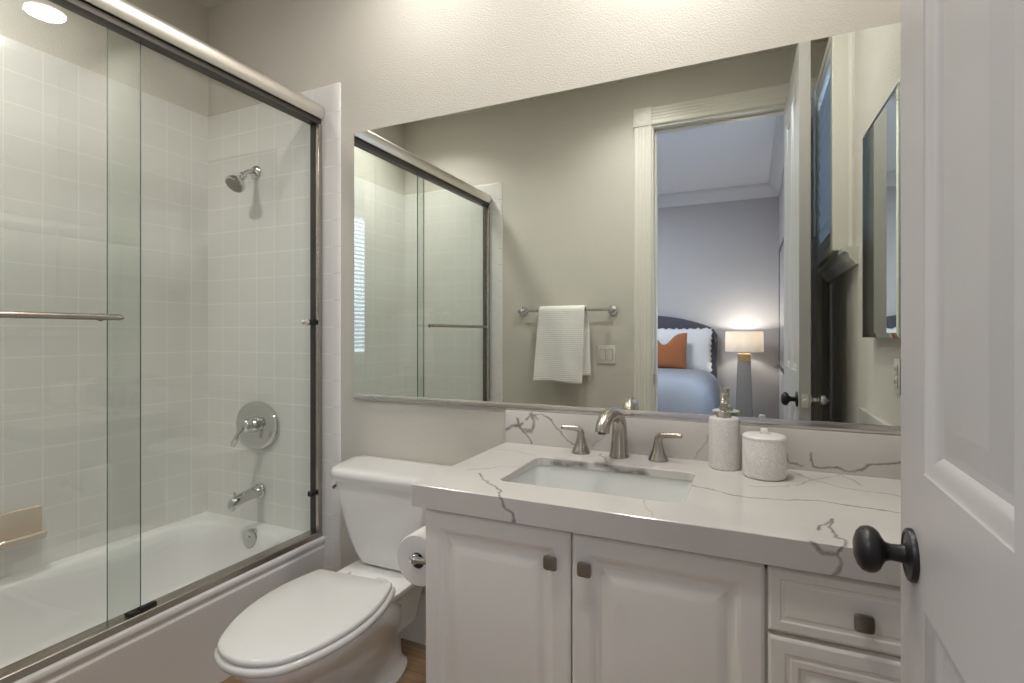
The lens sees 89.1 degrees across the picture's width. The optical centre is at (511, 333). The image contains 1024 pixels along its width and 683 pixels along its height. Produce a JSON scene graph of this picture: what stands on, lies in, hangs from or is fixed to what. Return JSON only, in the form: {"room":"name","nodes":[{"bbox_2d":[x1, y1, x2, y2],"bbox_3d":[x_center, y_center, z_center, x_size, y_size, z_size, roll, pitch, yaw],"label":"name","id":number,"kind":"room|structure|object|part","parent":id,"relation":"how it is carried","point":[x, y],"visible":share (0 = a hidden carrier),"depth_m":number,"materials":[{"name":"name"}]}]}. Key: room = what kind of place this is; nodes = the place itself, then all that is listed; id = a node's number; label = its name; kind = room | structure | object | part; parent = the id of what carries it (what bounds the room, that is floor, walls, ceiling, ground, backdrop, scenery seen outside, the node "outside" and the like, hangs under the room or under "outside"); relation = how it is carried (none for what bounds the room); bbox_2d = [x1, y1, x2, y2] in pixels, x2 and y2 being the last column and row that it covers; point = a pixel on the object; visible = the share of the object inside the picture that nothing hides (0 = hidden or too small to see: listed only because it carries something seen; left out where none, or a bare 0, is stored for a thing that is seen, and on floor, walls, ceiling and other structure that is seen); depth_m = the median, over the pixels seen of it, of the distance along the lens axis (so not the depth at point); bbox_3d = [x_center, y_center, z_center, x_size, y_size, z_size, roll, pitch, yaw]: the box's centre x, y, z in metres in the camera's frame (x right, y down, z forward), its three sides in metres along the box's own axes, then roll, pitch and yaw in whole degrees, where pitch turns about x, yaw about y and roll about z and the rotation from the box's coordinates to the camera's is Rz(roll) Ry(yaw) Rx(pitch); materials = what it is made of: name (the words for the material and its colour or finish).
{"room":"bathroom","nodes":[
{"label":"bathroom","id":0,"kind":"room"},
{"bbox_2d":[0,0,207,116],"bbox_3d":[-1.840,-0.177,1.734,0.120,2.935,1.668,0,0,24],"label":"wall","id":1,"kind":"structure","parent":0,"point":[45,26],"depth_m":2.12,"materials":[{"name":"grey paint"}]},
{"bbox_2d":[0,35,207,578],"bbox_3d":[-1.756,0.086,1.762,0.009,2.209,1.530,0,0,24],"label":"tiled wall","id":2,"kind":"structure","parent":1,"relation":"attached to","point":[53,110],"depth_m":2.03,"materials":[{"name":"white tile"}]},
{"bbox_2d":[0,505,47,550],"bbox_3d":[-1.698,0.676,1.787,0.076,0.123,0.165,0,0,24],"label":"soap dish","id":3,"kind":"object","parent":2,"relation":"attached to","point":[22,526],"visible":1,"depth_m":1.81,"materials":[{"name":"beige ceramic"}]},
{"bbox_2d":[0,529,47,550],"bbox_3d":[-1.695,0.716,1.785,0.068,0.045,0.156,0,0,24],"label":"tray","id":4,"kind":"object","parent":3,"relation":"on","point":[15,537],"depth_m":1.79,"materials":[{"name":"beige ceramic"}]},
{"bbox_2d":[196,0,226,7],"bbox_3d":[-0.527,-1.595,1.202,2.951,0.100,1.788,0,0,24],"label":"ceiling","id":5,"kind":"structure","parent":0,"point":[208,3],"depth_m":2.43,"materials":[{"name":"grey paint"}]},
{"bbox_2d":[221,638,425,682],"bbox_3d":[-0.527,1.226,1.202,2.951,0.128,1.788,0,0,24],"label":"floor","id":6,"kind":"structure","parent":0,"point":[415,672],"depth_m":1.83,"materials":[{"name":"brown wood"}]},
{"bbox_2d":[0,511,325,682],"bbox_3d":[-1.420,0.997,1.609,0.730,0.330,1.529,0,0,24],"label":"bathtub","id":7,"kind":"object","parent":6,"relation":"on","point":[42,607],"visible":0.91,"depth_m":1.85,"materials":[{"name":"white ceramic"}]},
{"bbox_2d":[0,0,323,682],"bbox_3d":[-1.114,-0.058,1.470,0.090,1.791,1.528,0,0,24],"label":"shower door","id":8,"kind":"structure","parent":7,"relation":"on","point":[122,17],"depth_m":1.74,"materials":[{"name":"silver metal"}]},
{"bbox_3d":[-0.987,-0.037,1.818,0.006,1.726,0.768,0,0,23],"label":"glass panel","id":9,"kind":"part","parent":8,"relation":"part of","materials":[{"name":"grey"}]},
{"bbox_3d":[-1.264,-0.037,1.160,0.006,1.726,0.820,0,0,24],"label":"glass panel","id":10,"kind":"part","parent":8,"relation":"part of","materials":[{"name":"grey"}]},
{"bbox_3d":[-0.836,-0.047,2.107,0.030,0.022,0.022,0,0,24],"label":"pull knob","id":11,"kind":"part","parent":8,"relation":"part of","materials":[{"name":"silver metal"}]},
{"bbox_3d":[-1.111,0.873,2.218,0.080,0.082,0.036,0,0,24],"label":"overflow plate","id":12,"kind":"part","parent":7,"relation":"part of","materials":[{"name":"silver metal"}]},
{"bbox_2d":[214,456,450,682],"bbox_3d":[-0.532,0.820,1.608,0.534,0.684,0.797,0,0,24],"label":"toilet","id":13,"kind":"object","parent":6,"relation":"on","point":[345,625],"visible":0.88,"depth_m":1.56,"materials":[{"name":"white ceramic"}]},
{"bbox_3d":[-0.582,0.781,1.461,0.358,0.018,0.472,0,0,24],"label":"lid","id":14,"kind":"part","parent":13,"relation":"part of","materials":[{"name":"white plastic"}]},
{"bbox_3d":[-0.581,0.803,1.462,0.372,0.025,0.491,0,0,24],"label":"seat","id":15,"kind":"part","parent":13,"relation":"part of","materials":[{"name":"white plastic"}]},
{"bbox_3d":[-0.537,0.989,1.567,0.355,0.346,0.670,0,0,24],"label":"bowl","id":16,"kind":"part","parent":13,"relation":"part of","materials":[{"name":"white ceramic"}]},
{"bbox_3d":[-0.412,0.670,1.871,0.438,0.292,0.207,0,0,24],"label":"tank","id":17,"kind":"part","parent":13,"relation":"part of","materials":[{"name":"white ceramic"}]},
{"bbox_3d":[-0.414,0.501,1.867,0.534,0.046,0.228,0,0,24],"label":"tank lid","id":18,"kind":"part","parent":13,"relation":"part of","materials":[{"name":"white ceramic"}]},
{"bbox_2d":[426,508,900,682],"bbox_3d":[0.399,0.796,1.315,1.118,0.730,0.573,0,0,24],"label":"vanity cabinet","id":19,"kind":"object","parent":6,"relation":"on","point":[507,602],"visible":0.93,"depth_m":1.10,"materials":[{"name":"white paint"}]},
{"bbox_2d":[409,553,425,564],"bbox_3d":[-0.205,0.606,1.450,0.092,0.032,0.174,0,0,24],"label":"toilet paper holder","id":20,"kind":"object","parent":19,"relation":"attached to","point":[416,558],"visible":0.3,"depth_m":1.39,"materials":[{"name":"silver metal"}]},
{"bbox_2d":[397,525,425,586],"bbox_3d":[-0.234,0.617,1.463,0.140,0.140,0.110,0,0,24],"label":"toilet paper roll","id":21,"kind":"object","parent":20,"relation":"hanging from","point":[414,543],"visible":0.48,"depth_m":1.42,"materials":[{"name":"white paper"}]},
{"bbox_3d":[-0.042,0.765,1.236,0.381,0.650,0.019,0,0,24],"label":"door","id":22,"kind":"part","parent":19,"relation":"part of","materials":[{"name":"white paint"}]},
{"bbox_3d":[0.087,0.507,1.157,0.032,0.032,0.026,0,0,24],"label":"knob","id":23,"kind":"part","parent":19,"relation":"part of","materials":[{"name":"grey metal"}]},
{"bbox_3d":[0.158,0.507,1.124,0.032,0.032,0.026,0,0,24],"label":"knob","id":24,"kind":"part","parent":19,"relation":"part of","materials":[{"name":"grey metal"}]},
{"bbox_2d":[412,442,900,586],"bbox_3d":[0.388,0.403,1.322,1.144,0.056,0.569,0,0,24],"label":"countertop","id":25,"kind":"structure","parent":19,"relation":"on","point":[808,521],"depth_m":1.16,"materials":[{"name":"stone"}]},
{"bbox_2d":[510,464,692,502],"bbox_3d":[0.229,0.472,1.367,0.506,0.150,0.334,0,0,24],"label":"sink","id":26,"kind":"object","parent":25,"relation":"in","point":[661,489],"visible":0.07,"depth_m":1.49,"materials":[{"name":"white ceramic"}]},
{"bbox_2d":[561,406,682,462],"bbox_3d":[0.301,0.295,1.524,0.368,0.160,0.196,0,0,24],"label":"faucet","id":27,"kind":"object","parent":25,"relation":"on","point":[612,415],"visible":1,"depth_m":1.56,"materials":[{"name":"silver metal"}]},
{"bbox_3d":[0.202,0.331,1.644,0.090,0.088,0.057,0,0,24],"label":"handle","id":28,"kind":"part","parent":27,"relation":"part of","materials":[{"name":"silver metal"}]},
{"bbox_3d":[0.291,0.295,1.528,0.059,0.160,0.194,0,0,32],"label":"spout","id":29,"kind":"part","parent":27,"relation":"part of","materials":[{"name":"silver metal"}]},
{"bbox_3d":[0.452,0.331,1.532,0.099,0.088,0.057,0,0,24],"label":"handle","id":30,"kind":"part","parent":27,"relation":"part of","materials":[{"name":"silver metal"}]},
{"bbox_2d":[709,393,739,470],"bbox_3d":[0.593,0.271,1.457,0.080,0.208,0.080,0,0,24],"label":"soap dispenser","id":31,"kind":"object","parent":25,"relation":"on","point":[724,428],"visible":1,"depth_m":1.42,"materials":[{"name":"ceramic"}]},
{"bbox_2d":[742,428,786,480],"bbox_3d":[0.663,0.312,1.368,0.106,0.126,0.106,0,0,24],"label":"lidded jar","id":32,"kind":"object","parent":25,"relation":"on","point":[764,453],"visible":1,"depth_m":1.33,"materials":[{"name":"ceramic"}]},
{"bbox_3d":[0.663,0.256,1.368,0.018,0.015,0.018,0,0,24],"label":"lid knob","id":33,"kind":"part","parent":32,"relation":"part of","materials":[{"name":"white ceramic"}]},
{"bbox_3d":[0.663,0.269,1.368,0.106,0.013,0.106,0,0,24],"label":"lid","id":34,"kind":"part","parent":32,"relation":"part of","materials":[{"name":"white ceramic"}]},
{"bbox_3d":[0.309,0.765,1.076,0.382,0.650,0.019,0,0,24],"label":"door","id":35,"kind":"part","parent":19,"relation":"part of","materials":[{"name":"white paint"}]},
{"bbox_3d":[0.626,0.701,0.932,0.302,0.262,0.019,0,0,24],"label":"drawer","id":36,"kind":"part","parent":19,"relation":"part of","materials":[{"name":"white paint"}]},
{"bbox_3d":[0.626,0.500,0.932,0.302,0.121,0.019,0,0,24],"label":"drawer","id":37,"kind":"part","parent":19,"relation":"part of","materials":[{"name":"white paint"}]},
{"bbox_3d":[0.618,0.506,0.915,0.032,0.032,0.026,0,0,24],"label":"knob","id":38,"kind":"part","parent":19,"relation":"part of","materials":[{"name":"grey metal"}]},
{"bbox_2d":[208,0,900,593],"bbox_3d":[-0.181,-0.177,1.961,2.951,2.935,0.120,0,0,24],"label":"wall","id":39,"kind":"structure","parent":0,"point":[394,62],"depth_m":1.93,"materials":[{"name":"grey paint"}]},
{"bbox_2d":[208,86,332,570],"bbox_3d":[-1.089,0.086,2.304,0.774,2.209,0.009,0,0,24],"label":"tiled wall","id":40,"kind":"structure","parent":39,"relation":"attached to","point":[259,236],"depth_m":2.30,"materials":[{"name":"white tile"}]},
{"bbox_2d":[225,165,260,192],"bbox_3d":[-1.170,-0.679,2.258,0.082,0.140,0.141,0,0,24],"label":"showerhead","id":41,"kind":"object","parent":40,"relation":"attached to","point":[236,183],"visible":1,"depth_m":2.23,"materials":[{"name":"silver metal"}]},
{"bbox_3d":[-1.159,-0.703,2.283,0.020,0.051,0.070,0,0,24],"label":"arm","id":42,"kind":"part","parent":41,"relation":"part of","materials":[{"name":"silver metal"}]},
{"bbox_2d":[228,483,264,511],"bbox_3d":[-1.149,0.705,2.245,0.066,0.085,0.147,0,0,24],"label":"tub spout","id":43,"kind":"object","parent":40,"relation":"attached to","point":[258,490],"visible":1,"depth_m":2.23,"materials":[{"name":"silver metal"}]},
{"bbox_2d":[230,401,279,448],"bbox_3d":[-1.149,0.405,2.266,0.260,0.212,0.109,0,0,24],"label":"shower valve","id":44,"kind":"object","parent":40,"relation":"attached to","point":[257,422],"visible":1,"depth_m":2.27,"materials":[{"name":"silver metal"}]},
{"bbox_3d":[-1.160,0.428,2.260,0.082,0.124,0.089,0,0,24],"label":"lever","id":45,"kind":"part","parent":44,"relation":"part of","materials":[{"name":"silver metal"}]},
{"bbox_2d":[207,82,340,571],"bbox_3d":[-1.070,0.080,2.295,0.808,2.218,0.010,0,0,24],"label":"edging","id":46,"kind":"object","parent":40,"relation":"attached to","point":[336,87],"visible":0.79,"depth_m":2.13,"materials":[{"name":"white tile"}]},
{"bbox_2d":[401,593,425,644],"bbox_3d":[-0.349,1.071,1.963,0.778,0.182,0.016,0,0,24],"label":"baseboard","id":47,"kind":"structure","parent":39,"relation":"attached to","point":[415,631],"depth_m":1.96,"materials":[{"name":"white paint"}]},
{"bbox_2d":[353,22,900,434],"bbox_3d":[0.192,-0.273,1.719,1.820,1.069,0.010,0,0,24],"label":"wall mirror","id":48,"kind":"object","parent":39,"relation":"attached to","point":[660,244],"visible":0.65,"depth_m":1.61,"materials":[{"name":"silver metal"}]},
{"bbox_2d":[506,409,900,479],"bbox_3d":[0.502,0.319,1.572,1.144,0.111,0.020,0,0,24],"label":"backsplash","id":49,"kind":"structure","parent":39,"relation":"attached to","point":[839,452],"depth_m":1.53,"materials":[{"name":"stone"}]},
{"bbox_2d":[899,78,900,337],"bbox_3d":[0.921,-0.322,1.153,0.034,0.667,0.425,0,0,24],"label":"medicine cabinet","id":50,"kind":"object","parent":39,"relation":"attached to","point":[900,78],"visible":0.08,"depth_m":1.33,"materials":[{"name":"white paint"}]},
{"bbox_3d":[-0.818,-0.177,0.418,2.831,2.935,0.120,0,0,24],"label":"wall","id":51,"kind":"structure","parent":0,"visible":0},
{"bbox_2d":[852,0,1023,682],"bbox_3d":[0.394,-0.034,0.353,0.179,2.372,0.769,0,0,24],"label":"door","id":52,"kind":"structure","parent":51,"relation":"in","point":[960,553],"depth_m":0.50,"materials":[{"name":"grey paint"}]},
{"bbox_3d":[0.471,0.276,0.661,0.064,0.064,0.064,0,0,24],"label":"knob","id":53,"kind":"part","parent":52,"relation":"part of","materials":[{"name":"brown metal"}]}
]}

